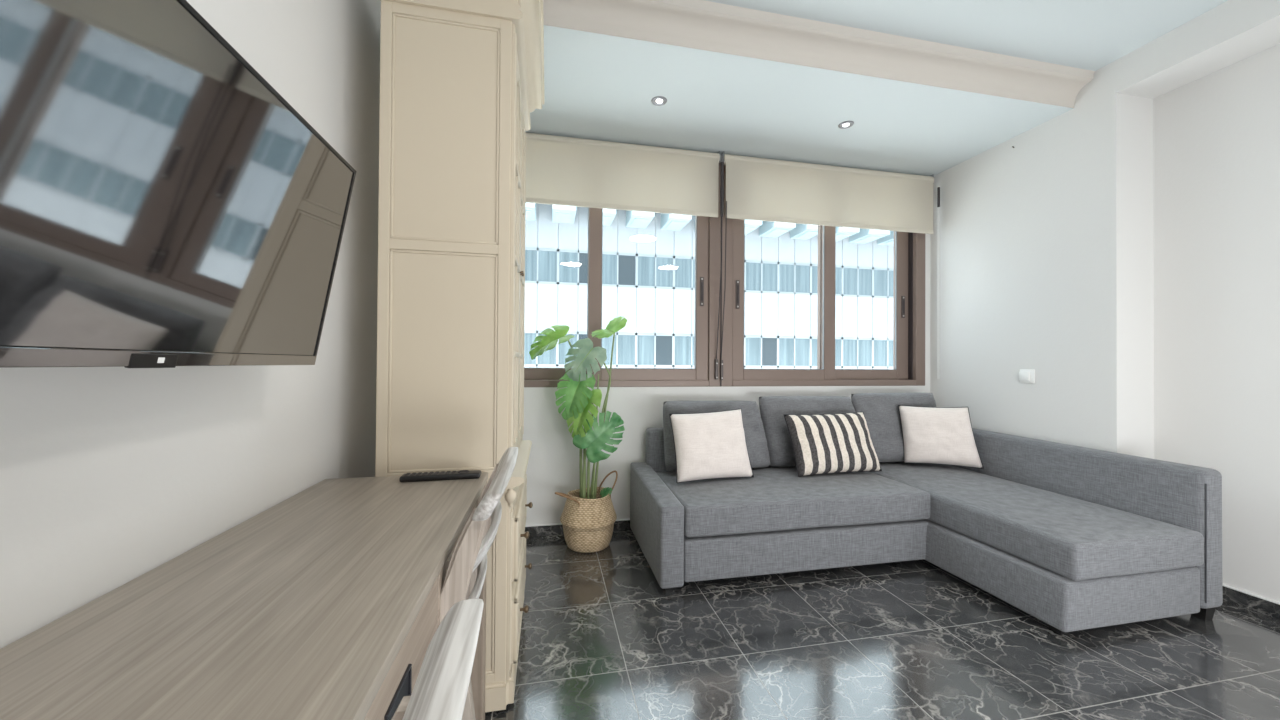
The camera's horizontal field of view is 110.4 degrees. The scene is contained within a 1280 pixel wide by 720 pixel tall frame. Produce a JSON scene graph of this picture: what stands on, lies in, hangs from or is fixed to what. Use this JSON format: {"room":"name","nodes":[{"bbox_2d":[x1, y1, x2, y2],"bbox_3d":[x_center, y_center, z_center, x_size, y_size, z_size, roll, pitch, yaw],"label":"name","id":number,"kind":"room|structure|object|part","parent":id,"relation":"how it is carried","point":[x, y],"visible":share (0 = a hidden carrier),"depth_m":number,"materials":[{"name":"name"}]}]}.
{"room":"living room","nodes":[
{"label":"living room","id":0,"kind":"room"},
{"bbox_2d":[0,0,380,648],"bbox_3d":[-0.689,-0.257,-0.289,0.200,2.700,6.510,0,0,-12],"label":"wall","id":1,"kind":"structure","parent":0,"point":[109,476],"depth_m":0.86,"materials":[{"name":"white paint"}]},
{"bbox_2d":[0,0,355,367],"bbox_3d":[-0.665,-0.213,0.598,0.206,0.448,0.798,0,0,-12],"label":"television","id":2,"kind":"object","parent":1,"relation":"attached to","point":[163,204],"visible":1,"depth_m":0.54,"materials":[{"name":"black"}]},
{"bbox_2d":[523,162,929,524],"bbox_3d":[0.495,-0.148,3.177,3.525,2.555,0.200,0,0,-12],"label":"wall","id":3,"kind":"structure","parent":0,"point":[553,462],"depth_m":2.94,"materials":[{"name":"white paint"}]},
{"bbox_2d":[525,519,630,536],"bbox_3d":[0.508,1.092,3.064,3.501,0.072,0.012,0,0,-12],"label":"baseboard","id":4,"kind":"structure","parent":3,"relation":"attached to","point":[619,524],"depth_m":2.84,"materials":[{"name":"black stone"}]},
{"bbox_2d":[524,163,720,386],"bbox_3d":[-0.230,-0.600,2.987,1.592,1.555,0.125,0,0,-12],"label":"window","id":5,"kind":"structure","parent":3,"relation":"in","point":[707,229],"depth_m":3.05,"materials":[{"name":"brown wood"}]},
{"bbox_3d":[-0.617,-0.604,2.932,0.690,1.473,0.040,0,0,-12],"label":"sash","id":6,"kind":"part","parent":5,"relation":"part of","materials":[{"name":"brown metal"}]},
{"bbox_2d":[525,132,723,378],"bbox_3d":[-0.259,-0.651,2.862,1.659,1.555,0.110,0,0,-12],"label":"roller blind","id":7,"kind":"object","parent":5,"relation":"attached to","point":[560,170],"visible":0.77,"depth_m":2.88,"materials":[{"name":"cream fabric"}]},
{"bbox_3d":[0.539,-0.652,3.030,0.007,1.320,0.093,0,0,-12],"label":"cord","id":8,"kind":"part","parent":7,"relation":"part of","materials":[{"name":"black fabric"}]},
{"bbox_3d":[0.066,-0.599,3.018,0.828,1.473,0.040,0,0,-12],"label":"sash","id":9,"kind":"part","parent":5,"relation":"part of","materials":[{"name":"brown metal"}]},
{"bbox_3d":[0.426,-0.472,3.070,0.028,0.200,0.011,0,0,-12],"label":"handle","id":10,"kind":"part","parent":5,"relation":"part of","materials":[{"name":"grey metal"}]},
{"bbox_2d":[720,165,924,386],"bbox_3d":[1.369,-0.586,3.317,1.674,1.555,0.127,0,0,-12],"label":"window","id":11,"kind":"structure","parent":3,"relation":"in","point":[908,369],"depth_m":3.28,"materials":[{"name":"brown wood"}]},
{"bbox_3d":[0.685,-0.460,3.123,0.028,0.200,0.011,0,0,-12],"label":"handle","id":12,"kind":"part","parent":11,"relation":"part of","materials":[{"name":"grey metal"}]},
{"bbox_3d":[1.042,-0.590,3.220,0.813,1.473,0.040,0,0,-12],"label":"sash","id":13,"kind":"part","parent":11,"relation":"part of","materials":[{"name":"brown metal"}]},
{"bbox_2d":[720,151,939,379],"bbox_3d":[1.403,-0.635,3.210,1.722,1.560,0.102,0,0,-12],"label":"roller blind","id":14,"kind":"object","parent":11,"relation":"attached to","point":[760,189],"visible":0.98,"depth_m":3.17,"materials":[{"name":"beige fabric"}]},
{"bbox_3d":[0.572,-0.531,3.037,0.009,1.081,0.086,0,0,-12],"label":"cord","id":15,"kind":"part","parent":14,"relation":"part of","materials":[{"name":"grey plastic"}]},
{"bbox_3d":[2.245,-0.578,3.349,0.004,1.440,0.027,0,0,15],"label":"cord","id":16,"kind":"part","parent":14,"relation":"part of","materials":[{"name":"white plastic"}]},
{"bbox_3d":[1.717,-0.584,3.415,0.767,1.473,0.040,0,0,-12],"label":"sash","id":17,"kind":"part","parent":11,"relation":"part of","materials":[{"name":"brown metal"}]},
{"bbox_3d":[2.044,-0.413,3.460,0.028,0.170,0.011,0,0,-12],"label":"handle","id":18,"kind":"part","parent":11,"relation":"part of","materials":[{"name":"grey metal"}]},
{"bbox_2d":[525,25,1072,175],"bbox_3d":[0.508,-1.552,2.700,3.735,0.245,1.160,0,0,-12],"label":"ceiling","id":19,"kind":"structure","parent":0,"point":[601,87],"depth_m":2.54,"materials":[{"name":"white paint"}]},
{"bbox_2d":[651,96,666,105],"bbox_3d":[0.107,-1.431,2.462,0.088,0.006,0.088,0,0,-12],"label":"recessed light","id":20,"kind":"object","parent":19,"relation":"in","point":[658,100],"visible":1,"depth_m":2.46,"materials":[{"name":"grey"}]},
{"bbox_2d":[838,121,853,128],"bbox_3d":[1.247,-1.421,2.693,0.088,0.006,0.088,0,0,-12],"label":"recessed light","id":21,"kind":"object","parent":19,"relation":"in","point":[846,124],"visible":1,"depth_m":2.69,"materials":[{"name":"grey"}]},
{"bbox_2d":[485,530,1279,719],"bbox_3d":[1.253,1.169,0.104,4.185,0.120,6.510,0,0,-12],"label":"floor","id":22,"kind":"structure","parent":0,"point":[601,638],"depth_m":1.71,"materials":[{"name":"black stone"}]},
{"bbox_2d":[0,472,487,719],"bbox_3d":[-0.520,0.721,0.496,0.453,0.760,1.712,0,0,-12],"label":"desk","id":23,"kind":"object","parent":22,"relation":"on","point":[323,603],"visible":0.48,"depth_m":0.59,"materials":[{"name":"grey wood"}]},
{"bbox_3d":[-0.301,0.430,0.555,0.005,0.044,0.092,0,0,-12],"label":"handle","id":24,"kind":"part","parent":23,"relation":"part of","materials":[{"name":"grey metal"}]},
{"bbox_3d":[-0.315,0.428,0.552,0.026,0.124,0.416,0,0,-12],"label":"drawer","id":25,"kind":"part","parent":23,"relation":"part of","materials":[{"name":"grey wood"}]},
{"bbox_2d":[399,470,480,481],"bbox_3d":[-0.578,0.337,1.297,0.216,0.019,0.044,0,0,-13],"label":"remote control","id":26,"kind":"object","parent":23,"relation":"on","point":[463,474],"visible":1,"depth_m":1.28,"materials":[{"name":"black plastic"}]},
{"bbox_3d":[-0.401,0.431,0.968,0.026,0.124,0.417,0,0,-12],"label":"drawer","id":27,"kind":"part","parent":23,"relation":"part of","materials":[{"name":"grey wood"}]},
{"bbox_3d":[-0.689,0.737,1.302,0.449,0.738,0.058,0,0,-12],"label":"panel","id":28,"kind":"part","parent":23,"relation":"part of","materials":[{"name":"grey wood"}]},
{"bbox_3d":[-0.459,0.433,1.246,0.026,0.124,0.140,0,0,-12],"label":"panel","id":29,"kind":"part","parent":23,"relation":"part of","materials":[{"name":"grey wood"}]},
{"bbox_2d":[391,599,483,719],"bbox_3d":[-0.386,0.662,0.169,0.572,0.874,0.437,0,0,-12],"label":"chair","id":30,"kind":"object","parent":22,"relation":"on","point":[440,690],"visible":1,"depth_m":0.34,"materials":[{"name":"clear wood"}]},
{"bbox_3d":[-0.228,0.684,0.333,0.151,0.835,0.028,0,0,-12],"label":"post","id":31,"kind":"part","parent":30,"relation":"part of","materials":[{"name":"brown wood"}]},
{"bbox_2d":[375,0,544,711],"bbox_3d":[-0.628,-0.080,1.720,0.481,2.380,0.834,0,0,-12],"label":"cabinet","id":32,"kind":"object","parent":22,"relation":"on","point":[461,81],"visible":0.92,"depth_m":1.39,"materials":[{"name":"beige paint"}]},
{"bbox_3d":[-0.651,-1.111,1.722,0.419,0.050,0.698,0,0,-12],"label":"bead moulding","id":33,"kind":"part","parent":32,"relation":"part of","materials":[{"name":"beige paint"}]},
{"bbox_3d":[-0.420,0.735,1.428,0.015,0.563,0.027,0,0,-12],"label":"corner post","id":34,"kind":"part","parent":32,"relation":"part of","materials":[{"name":"beige paint"}]},
{"bbox_3d":[-0.412,-0.356,1.437,0.015,1.450,0.027,0,0,-12],"label":"corner post","id":35,"kind":"part","parent":32,"relation":"part of","materials":[{"name":"beige paint"}]},
{"bbox_3d":[-0.488,0.461,1.745,0.024,0.100,0.614,0,0,-12],"label":"frieze rail","id":36,"kind":"part","parent":32,"relation":"part of","materials":[{"name":"beige paint"}]},
{"bbox_3d":[-0.454,-0.345,1.602,0.024,1.400,0.301,0,0,-12],"label":"door","id":37,"kind":"part","parent":32,"relation":"part of","materials":[{"name":"beige paint"}]},
{"bbox_3d":[-0.480,0.889,1.744,0.038,0.207,0.606,0,0,-12],"label":"drawer","id":38,"kind":"part","parent":32,"relation":"part of","materials":[{"name":"beige paint"}]},
{"bbox_3d":[-0.478,0.623,1.746,0.038,0.205,0.606,0,0,-12],"label":"drawer","id":39,"kind":"part","parent":32,"relation":"part of","materials":[{"name":"beige paint"}]},
{"bbox_3d":[-0.515,-0.343,1.901,0.024,1.400,0.301,0,0,-12],"label":"door","id":40,"kind":"part","parent":32,"relation":"part of","materials":[{"name":"beige paint"}]},
{"bbox_3d":[-0.543,-0.352,2.069,0.015,1.450,0.027,0,0,-12],"label":"corner post","id":41,"kind":"part","parent":32,"relation":"part of","materials":[{"name":"beige paint"}]},
{"bbox_3d":[-0.413,0.888,1.585,0.033,0.027,0.027,0,0,-12],"label":"knob","id":42,"kind":"part","parent":32,"relation":"part of","materials":[{"name":"brown metal"}]},
{"bbox_3d":[-0.411,0.625,1.587,0.033,0.027,0.027,0,0,-12],"label":"knob","id":43,"kind":"part","parent":32,"relation":"part of","materials":[{"name":"brown metal"}]},
{"bbox_3d":[-0.482,0.890,1.921,0.033,0.027,0.027,0,0,-12],"label":"knob","id":44,"kind":"part","parent":32,"relation":"part of","materials":[{"name":"brown metal"}]},
{"bbox_3d":[-0.481,0.627,1.923,0.033,0.027,0.027,0,0,-12],"label":"knob","id":45,"kind":"part","parent":32,"relation":"part of","materials":[{"name":"brown metal"}]},
{"bbox_3d":[-0.619,-1.216,1.729,0.479,0.108,0.834,0,0,-12],"label":"crown moulding","id":46,"kind":"part","parent":32,"relation":"part of","materials":[{"name":"beige paint"}]},
{"bbox_2d":[440,447,517,719],"bbox_3d":[-0.563,0.667,0.936,0.572,0.874,0.464,0,0,-12],"label":"chair","id":47,"kind":"object","parent":22,"relation":"on","point":[466,572],"visible":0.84,"depth_m":0.79,"materials":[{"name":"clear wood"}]},
{"bbox_3d":[-0.341,0.687,0.791,0.151,0.835,0.028,0,0,-12],"label":"post","id":48,"kind":"part","parent":47,"relation":"part of","materials":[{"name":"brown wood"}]},
{"bbox_3d":[-0.417,0.689,1.157,0.151,0.835,0.028,0,0,-12],"label":"post","id":49,"kind":"part","parent":47,"relation":"part of","materials":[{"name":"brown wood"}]},
{"bbox_3d":[-0.308,0.257,0.992,0.057,0.050,0.462,0,0,-12],"label":"crest rail","id":50,"kind":"part","parent":47,"relation":"part of","materials":[{"name":"plastic"}]},
{"bbox_2d":[555,470,617,552],"bbox_3d":[-0.311,0.899,2.692,0.338,0.433,0.334,0,0,6],"label":"woven basket","id":51,"kind":"object","parent":22,"relation":"on","point":[588,524],"visible":0.96,"depth_m":2.57,"materials":[{"name":"brown wicker"}]},
{"bbox_3d":[-0.425,0.805,2.573,0.116,0.088,0.119,1,-1,-44],"label":"handle","id":52,"kind":"part","parent":51,"relation":"part of","materials":[{"name":"brown wicker"}]},
{"bbox_2d":[529,316,626,498],"bbox_3d":[-0.366,0.319,2.663,0.585,1.199,0.312,0,0,-12],"label":"monstera plant","id":53,"kind":"object","parent":51,"relation":"in","point":[579,399],"visible":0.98,"depth_m":2.61,"materials":[{"name":"green plant"}]},
{"bbox_3d":[-0.400,0.366,2.667,0.126,1.017,0.024,1,0,-19],"label":"stem","id":54,"kind":"part","parent":53,"relation":"part of","materials":[{"name":"green plant"}]},
{"bbox_3d":[-0.339,0.490,2.670,0.018,0.768,0.069,0,0,13],"label":"stem","id":55,"kind":"part","parent":53,"relation":"part of","materials":[{"name":"green plant"}]},
{"bbox_3d":[-0.322,0.690,2.604,0.019,0.369,0.097,1,0,-18],"label":"stem","id":56,"kind":"part","parent":53,"relation":"part of","materials":[{"name":"green plant"}]},
{"bbox_3d":[-0.294,0.533,2.655,0.038,0.683,0.092,0,0,-12],"label":"stem","id":57,"kind":"part","parent":53,"relation":"part of","materials":[{"name":"green plant"}]},
{"bbox_3d":[-0.269,0.480,2.678,0.040,0.790,0.013,0,0,-12],"label":"stem","id":58,"kind":"part","parent":53,"relation":"part of","materials":[{"name":"green plant"}]},
{"bbox_3d":[-0.238,0.402,2.695,0.125,0.949,0.077,0,0,-12],"label":"stem","id":59,"kind":"part","parent":53,"relation":"part of","materials":[{"name":"green plant"}]},
{"bbox_3d":[-0.220,0.354,2.721,0.126,1.044,0.032,0,0,-12],"label":"stem","id":60,"kind":"part","parent":53,"relation":"part of","materials":[{"name":"green plant"}]},
{"bbox_3d":[-0.193,0.760,2.767,0.071,0.153,0.137,1,-1,-35],"label":"handle","id":61,"kind":"part","parent":51,"relation":"part of","materials":[{"name":"brown wicker"}]},
{"bbox_2d":[630,427,1222,634],"bbox_3d":[1.239,0.787,2.418,2.357,0.683,1.493,0,0,-12],"label":"sofa","id":62,"kind":"object","parent":22,"relation":"on","point":[1071,537],"visible":0.95,"depth_m":2.19,"materials":[{"name":"grey fabric"}]},
{"bbox_3d":[0.074,0.879,2.521,0.119,0.430,0.818,0,0,-12],"label":"armrest","id":63,"kind":"part","parent":62,"relation":"part of","materials":[{"name":"grey fabric"}]},
{"bbox_2d":[669,409,753,482],"bbox_3d":[0.419,0.491,2.603,0.490,0.398,0.186,1,0,-17],"label":"throw pillow","id":64,"kind":"object","parent":62,"relation":"on","point":[708,445],"visible":1,"depth_m":2.54,"materials":[{"name":"white fabric"}]},
{"bbox_2d":[663,401,769,470],"bbox_3d":[0.497,0.477,2.836,0.716,0.434,0.230,0,0,-12],"label":"cushion","id":65,"kind":"object","parent":62,"relation":"on","point":[756,441],"visible":0.44,"depth_m":2.79,"materials":[{"name":"grey fabric"}]},
{"bbox_3d":[1.087,0.752,3.096,2.141,0.603,0.104,0,0,-12],"label":"backrest","id":66,"kind":"part","parent":62,"relation":"part of","materials":[{"name":"grey fabric"}]},
{"bbox_2d":[656,466,929,536],"bbox_3d":[0.830,0.782,2.623,1.395,0.169,0.716,0,0,-12],"label":"seat cushion","id":67,"kind":"object","parent":62,"relation":"on","point":[774,501],"depth_m":2.33,"materials":[{"name":"grey fabric"}]},
{"bbox_3d":[0.827,0.981,2.604,1.389,0.201,0.665,0,0,-12],"label":"seat","id":68,"kind":"part","parent":62,"relation":"part of","materials":[{"name":"grey fabric"}]},
{"bbox_2d":[759,396,854,466],"bbox_3d":[1.148,0.471,2.975,0.740,0.458,0.230,0,0,-12],"label":"cushion","id":69,"kind":"object","parent":62,"relation":"on","point":[772,408],"visible":0.51,"depth_m":2.90,"materials":[{"name":"grey fabric"}]},
{"bbox_2d":[783,412,881,476],"bbox_3d":[1.204,0.515,2.771,0.633,0.364,0.196,0,0,-12],"label":"throw pillow","id":70,"kind":"object","parent":62,"relation":"on","point":[840,442],"visible":1,"depth_m":2.71,"materials":[{"name":"fabric"}]},
{"bbox_2d":[851,392,935,461],"bbox_3d":[1.795,0.468,3.110,0.680,0.475,0.211,0,0,-12],"label":"cushion","id":71,"kind":"object","parent":62,"relation":"on","point":[881,411],"visible":0.52,"depth_m":3.03,"materials":[{"name":"grey fabric"}]},
{"bbox_2d":[898,405,983,468],"bbox_3d":[1.979,0.501,2.946,0.481,0.389,0.153,0,0,18],"label":"throw pillow","id":72,"kind":"object","parent":62,"relation":"on","point":[931,435],"visible":1,"depth_m":2.90,"materials":[{"name":"white fabric"}]},
{"bbox_2d":[869,462,1203,580],"bbox_3d":[1.931,0.799,2.507,0.713,0.180,1.387,0,0,-12],"label":"cushion","id":73,"kind":"object","parent":62,"relation":"on","point":[1062,533],"depth_m":2.02,"materials":[{"name":"grey fabric"}]},
{"bbox_3d":[2.332,0.772,2.647,0.125,0.623,1.489,0,0,-12],"label":"armrest","id":74,"kind":"part","parent":62,"relation":"part of","materials":[{"name":"grey fabric"}]},
{"bbox_2d":[705,0,1227,70],"bbox_3d":[1.392,-1.644,-0.451,4.185,0.100,5.330,0,0,-12],"label":"ceiling","id":75,"kind":"structure","parent":0,"point":[1091,35],"depth_m":2.06,"materials":[{"name":"white paint"}]},
{"bbox_2d":[930,0,1279,601],"bbox_3d":[3.086,-0.225,0.493,0.460,2.700,6.510,0,0,-12],"label":"wall","id":76,"kind":"structure","parent":0,"point":[1124,251],"depth_m":2.33,"materials":[{"name":"white paint"}]},
{"bbox_2d":[543,0,1094,107],"bbox_3d":[0.729,-1.506,2.102,3.525,0.145,0.101,0,0,-12],"label":"ceiling beam","id":77,"kind":"structure","parent":76,"relation":"attached to","point":[695,24],"depth_m":2.13,"materials":[{"name":"beige paint"}]},
{"bbox_2d":[1019,369,1034,382],"bbox_3d":[2.376,0.099,2.734,0.017,0.084,0.086,0,0,-12],"label":"light switch","id":78,"kind":"object","parent":76,"relation":"attached to","point":[1025,375],"visible":1,"depth_m":2.73,"materials":[{"name":"white plastic"}]},
{"bbox_2d":[1223,584,1279,619],"bbox_3d":[2.985,1.087,0.406,0.272,0.072,6.198,0,0,-12],"label":"baseboard","id":79,"kind":"structure","parent":76,"relation":"attached to","point":[1263,605],"depth_m":2.02,"materials":[{"name":"black stone"}]},
{"label":"outside","id":80,"kind":"structure","parent":0,"visible":0},
{"bbox_3d":[7.581,7.552,12.401,48.000,0.200,14.690,0,0,-12],"label":"street","id":81,"kind":"object","parent":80,"visible":0},
{"bbox_2d":[524,203,893,368],"bbox_3d":[8.362,0.111,19.093,42.120,14.800,2.000,0,0,-12],"label":"office building","id":82,"kind":"structure","parent":81,"relation":"on","point":[648,258],"depth_m":18.31,"materials":[{"name":"grey"}]},
{"bbox_3d":[-4.345,-0.436,17.089,0.715,1.190,0.020,0,0,-12],"label":"pane","id":83,"kind":"part","parent":82,"relation":"part of","materials":[{"name":"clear glass"}]},
{"bbox_3d":[-4.323,-3.636,17.115,0.715,1.190,0.020,0,0,-12],"label":"pane","id":84,"kind":"part","parent":82,"relation":"part of","materials":[{"name":"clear glass"}]},
{"bbox_3d":[-3.610,-0.430,17.241,0.705,1.190,0.020,0,0,-12],"label":"pane","id":85,"kind":"part","parent":82,"relation":"part of","materials":[{"name":"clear glass"}]},
{"bbox_3d":[-3.588,-3.630,17.267,0.705,1.190,0.020,0,0,-12],"label":"pane","id":86,"kind":"part","parent":82,"relation":"part of","materials":[{"name":"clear glass"}]},
{"bbox_3d":[-2.817,-0.423,17.406,0.715,1.190,0.020,0,0,-12],"label":"pane","id":87,"kind":"part","parent":82,"relation":"part of","materials":[{"name":"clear glass"}]},
{"bbox_3d":[-2.795,-3.623,17.431,0.715,1.190,0.020,0,0,-12],"label":"pane","id":88,"kind":"part","parent":82,"relation":"part of","materials":[{"name":"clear glass"}]},
{"bbox_3d":[-2.083,-0.417,17.558,0.705,1.190,0.020,0,0,-12],"label":"pane","id":89,"kind":"part","parent":82,"relation":"part of","materials":[{"name":"clear glass"}]},
{"bbox_3d":[-2.061,-3.617,17.584,0.705,1.190,0.020,0,0,-12],"label":"pane","id":90,"kind":"part","parent":82,"relation":"part of","materials":[{"name":"blue glass"}]},
{"bbox_3d":[-1.289,-0.410,17.722,0.715,1.190,0.020,0,0,-12],"label":"pane","id":91,"kind":"part","parent":82,"relation":"part of","materials":[{"name":"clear glass"}]},
{"bbox_3d":[-1.268,-3.610,17.748,0.715,1.190,0.020,0,0,-12],"label":"pane","id":92,"kind":"part","parent":82,"relation":"part of","materials":[{"name":"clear glass"}]},
{"bbox_3d":[-0.533,-3.604,17.900,0.705,1.190,0.020,0,0,-12],"label":"pane","id":93,"kind":"part","parent":82,"relation":"part of","materials":[{"name":"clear glass"}]},
{"bbox_3d":[-0.555,-0.404,17.874,0.705,1.190,0.020,0,0,-12],"label":"pane","id":94,"kind":"part","parent":82,"relation":"part of","materials":[{"name":"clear glass"}]},
{"bbox_3d":[0.238,-0.397,18.038,0.715,1.190,0.020,0,0,-12],"label":"pane","id":95,"kind":"part","parent":82,"relation":"part of","materials":[{"name":"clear glass"}]},
{"bbox_3d":[0.260,-3.597,18.064,0.715,1.190,0.020,0,0,-12],"label":"pane","id":96,"kind":"part","parent":82,"relation":"part of","materials":[{"name":"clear glass"}]},
{"bbox_3d":[0.973,-0.391,18.190,0.705,1.190,0.020,0,0,-12],"label":"pane","id":97,"kind":"part","parent":82,"relation":"part of","materials":[{"name":"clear glass"}]},
{"bbox_3d":[0.994,-3.591,18.216,0.705,1.190,0.020,0,0,-12],"label":"pane","id":98,"kind":"part","parent":82,"relation":"part of","materials":[{"name":"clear glass"}]},
{"bbox_3d":[1.787,-3.584,18.381,0.715,1.190,0.020,0,0,-12],"label":"pane","id":99,"kind":"part","parent":82,"relation":"part of","materials":[{"name":"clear glass"}]},
{"bbox_3d":[1.766,-0.385,18.355,0.715,1.190,0.020,0,0,-12],"label":"pane","id":100,"kind":"part","parent":82,"relation":"part of","materials":[{"name":"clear glass"}]},
{"bbox_3d":[2.500,-0.378,18.507,0.705,1.190,0.020,0,0,-12],"label":"pane","id":101,"kind":"part","parent":82,"relation":"part of","materials":[{"name":"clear glass"}]},
{"bbox_3d":[2.522,-3.578,18.532,0.705,1.190,0.020,0,0,-12],"label":"pane","id":102,"kind":"part","parent":82,"relation":"part of","materials":[{"name":"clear glass"}]},
{"bbox_3d":[4.821,-0.359,18.987,0.715,1.190,0.020,0,0,-12],"label":"pane","id":103,"kind":"part","parent":82,"relation":"part of","materials":[{"name":"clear glass"}]},
{"bbox_3d":[4.842,-3.558,19.013,0.715,1.190,0.020,0,0,-12],"label":"pane","id":104,"kind":"part","parent":82,"relation":"part of","materials":[{"name":"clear glass"}]},
{"bbox_3d":[5.577,-3.552,19.165,0.705,1.190,0.020,0,0,-12],"label":"pane","id":105,"kind":"part","parent":82,"relation":"part of","materials":[{"name":"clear glass"}]},
{"bbox_3d":[5.555,-0.352,19.139,0.705,1.190,0.020,0,0,-12],"label":"pane","id":106,"kind":"part","parent":82,"relation":"part of","materials":[{"name":"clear glass"}]},
{"bbox_3d":[6.370,-3.546,19.329,0.715,1.190,0.020,0,0,-12],"label":"pane","id":107,"kind":"part","parent":82,"relation":"part of","materials":[{"name":"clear glass"}]},
{"bbox_3d":[6.348,-0.346,19.303,0.715,1.190,0.020,0,0,-12],"label":"pane","id":108,"kind":"part","parent":82,"relation":"part of","materials":[{"name":"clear glass"}]},
{"bbox_3d":[7.083,-0.340,19.456,0.705,1.190,0.020,0,0,-12],"label":"pane","id":109,"kind":"part","parent":82,"relation":"part of","materials":[{"name":"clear glass"}]},
{"bbox_3d":[7.104,-3.539,19.482,0.705,1.190,0.020,0,0,-12],"label":"pane","id":110,"kind":"part","parent":82,"relation":"part of","materials":[{"name":"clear glass"}]},
{"bbox_3d":[7.876,-0.333,19.620,0.715,1.190,0.020,0,0,-12],"label":"pane","id":111,"kind":"part","parent":82,"relation":"part of","materials":[{"name":"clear glass"}]},
{"bbox_3d":[7.897,-3.533,19.646,0.715,1.190,0.020,0,0,-12],"label":"pane","id":112,"kind":"part","parent":82,"relation":"part of","materials":[{"name":"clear glass"}]},
{"bbox_3d":[8.632,-3.527,19.798,0.705,1.190,0.020,0,0,-12],"label":"pane","id":113,"kind":"part","parent":82,"relation":"part of","materials":[{"name":"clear glass"}]},
{"bbox_3d":[8.610,-0.327,19.772,0.705,1.190,0.020,0,0,-12],"label":"pane","id":114,"kind":"part","parent":82,"relation":"part of","materials":[{"name":"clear glass"}]},
{"bbox_3d":[9.403,-0.320,19.936,0.715,1.190,0.020,0,0,-12],"label":"pane","id":115,"kind":"part","parent":82,"relation":"part of","materials":[{"name":"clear glass"}]},
{"bbox_3d":[9.425,-3.520,19.962,0.715,1.190,0.020,0,0,-12],"label":"pane","id":116,"kind":"part","parent":82,"relation":"part of","materials":[{"name":"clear glass"}]},
{"bbox_3d":[10.138,-0.314,20.088,0.705,1.190,0.020,0,0,-12],"label":"pane","id":117,"kind":"part","parent":82,"relation":"part of","materials":[{"name":"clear glass"}]},
{"bbox_3d":[10.159,-3.514,20.114,0.705,1.190,0.020,0,0,-12],"label":"pane","id":118,"kind":"part","parent":82,"relation":"part of","materials":[{"name":"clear glass"}]},
{"bbox_3d":[10.953,-3.507,20.278,0.715,1.190,0.020,0,0,-12],"label":"pane","id":119,"kind":"part","parent":82,"relation":"part of","materials":[{"name":"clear glass"}]},
{"bbox_3d":[10.931,-0.307,20.253,0.715,1.190,0.020,0,0,-12],"label":"pane","id":120,"kind":"part","parent":82,"relation":"part of","materials":[{"name":"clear glass"}]},
{"bbox_3d":[11.665,-0.301,20.404,0.705,1.190,0.020,0,0,-12],"label":"pane","id":121,"kind":"part","parent":82,"relation":"part of","materials":[{"name":"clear glass"}]},
{"bbox_3d":[11.687,-3.501,20.430,0.705,1.190,0.020,0,0,-12],"label":"pane","id":122,"kind":"part","parent":82,"relation":"part of","materials":[{"name":"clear glass"}]}
]}

